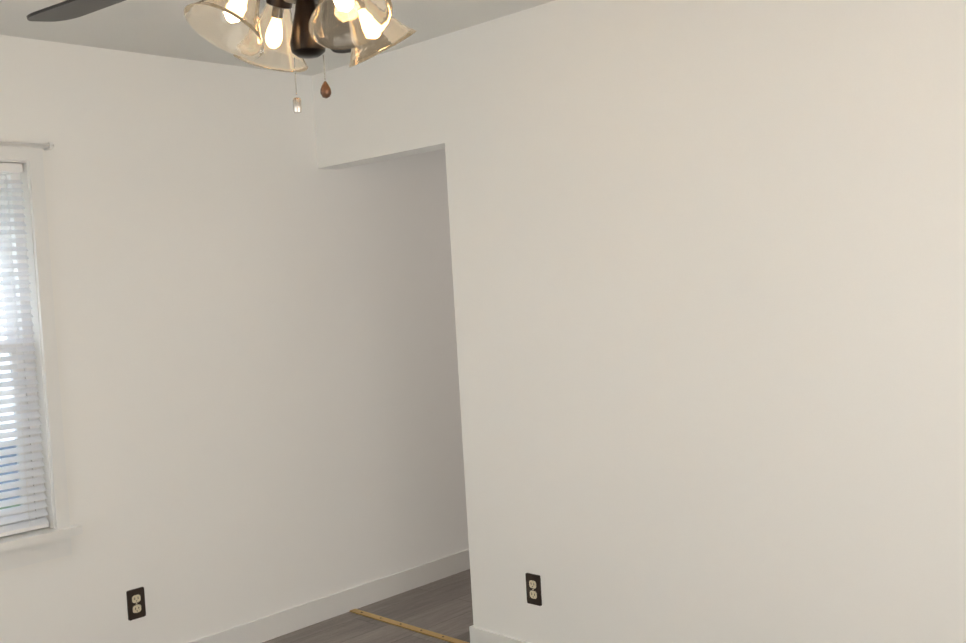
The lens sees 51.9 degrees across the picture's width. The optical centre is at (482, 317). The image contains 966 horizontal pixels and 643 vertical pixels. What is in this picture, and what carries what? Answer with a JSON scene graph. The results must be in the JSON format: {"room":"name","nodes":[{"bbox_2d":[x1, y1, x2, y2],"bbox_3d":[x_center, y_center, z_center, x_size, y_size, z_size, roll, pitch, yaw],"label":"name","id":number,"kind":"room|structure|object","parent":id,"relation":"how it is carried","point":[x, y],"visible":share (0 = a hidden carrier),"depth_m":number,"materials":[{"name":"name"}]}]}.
{"room":"empty room","nodes":[
{"label":"empty room","id":0,"kind":"room"},
{"bbox_2d":[0,35,468,642],"bbox_3d":[-0.181,0.077,5.151,0.160,2.440,10.080,-1,3,44],"label":"wall","id":1,"kind":"structure","parent":0,"point":[254,309],"depth_m":4.11,"materials":[{"name":"paint"}]},
{"bbox_2d":[0,141,53,150],"bbox_3d":[-1.872,-0.588,3.267,0.050,0.024,0.894,-1,3,44],"label":"rod","id":2,"kind":"object","parent":1,"relation":"attached to","point":[49,145],"visible":0.91,"depth_m":3.52,"materials":[{"name":"white metal"}]},
{"bbox_2d":[0,141,69,528],"bbox_3d":[-1.889,0.098,3.348,0.170,1.390,0.858,-1,3,44],"label":"window","id":3,"kind":"structure","parent":1,"relation":"in","point":[12,176],"depth_m":3.58,"materials":[{"name":"plastic"}]},
{"bbox_2d":[0,163,48,536],"bbox_3d":[-1.870,0.129,3.332,0.049,1.316,0.718,-1,3,44],"label":"window blind","id":4,"kind":"object","parent":3,"relation":"attached to","point":[20,527],"visible":1,"depth_m":3.55,"materials":[{"name":"plastic"}]},
{"bbox_2d":[0,524,82,571],"bbox_3d":[-1.839,0.844,3.368,0.190,0.105,0.894,-1,3,44],"label":"window sill","id":5,"kind":"structure","parent":1,"relation":"attached to","point":[21,549],"depth_m":3.53,"materials":[{"name":"white wood"}]},
{"bbox_2d":[126,587,145,620],"bbox_3d":[-1.334,1.101,3.814,0.008,0.115,0.070,-1,3,44],"label":"electrical outlet","id":6,"kind":"object","parent":1,"relation":"attached to","point":[136,608],"visible":1,"depth_m":3.81,"materials":[{"name":"black plastic"}]},
{"bbox_2d":[188,549,469,642],"bbox_3d":[-0.879,1.323,4.277,0.012,0.100,7.450,-1,3,44],"label":"baseboard","id":7,"kind":"structure","parent":1,"relation":"attached to","point":[272,626],"depth_m":4.50,"materials":[{"name":"white wood"}]},
{"bbox_2d":[0,0,554,75],"bbox_3d":[2.216,-1.246,2.716,7.035,0.100,10.080,-1,3,44],"label":"ceiling","id":8,"kind":"structure","parent":0,"point":[159,27],"depth_m":3.54,"materials":[{"name":"paint"}]},
{"bbox_2d":[26,0,416,112],"bbox_3d":[-0.374,-0.711,1.928,1.292,0.608,1.266,-1,3,44],"label":"ceiling fan","id":9,"kind":"object","parent":8,"relation":"hanging from","point":[274,36],"visible":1,"depth_m":1.94,"materials":[{"name":"brown metal"}]},
{"bbox_2d":[262,569,472,642],"bbox_3d":[2.364,1.288,2.809,7.035,0.100,10.080,-1,3,44],"label":"floor","id":10,"kind":"structure","parent":0,"point":[443,606],"depth_m":4.39,"materials":[{"name":"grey wood"}]},
{"bbox_2d":[349,609,468,642],"bbox_3d":[-0.311,1.337,4.277,0.804,0.006,0.035,-1,3,44],"label":"threshold","id":11,"kind":"object","parent":10,"relation":"on","point":[409,627],"visible":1,"depth_m":4.28,"materials":[{"name":"gold metal"}]},
{"bbox_2d":[312,0,965,642],"bbox_3d":[0.417,0.103,3.501,2.992,2.440,0.115,-1,3,44],"label":"wall","id":12,"kind":"structure","parent":0,"point":[708,264],"depth_m":3.14,"materials":[{"name":"paint"}]},
{"bbox_2d":[469,625,530,642],"bbox_3d":[0.726,1.268,3.223,2.154,0.100,0.012,-1,3,44],"label":"baseboard","id":13,"kind":"structure","parent":12,"relation":"attached to","point":[477,635],"depth_m":3.90,"materials":[{"name":"white wood"}]},
{"bbox_2d":[525,573,541,605],"bbox_3d":[0.189,1.021,3.721,0.070,0.115,0.008,-1,3,44],"label":"electrical outlet","id":14,"kind":"object","parent":12,"relation":"attached to","point":[533,588],"visible":1,"depth_m":3.72,"materials":[{"name":"black plastic"}]}
]}

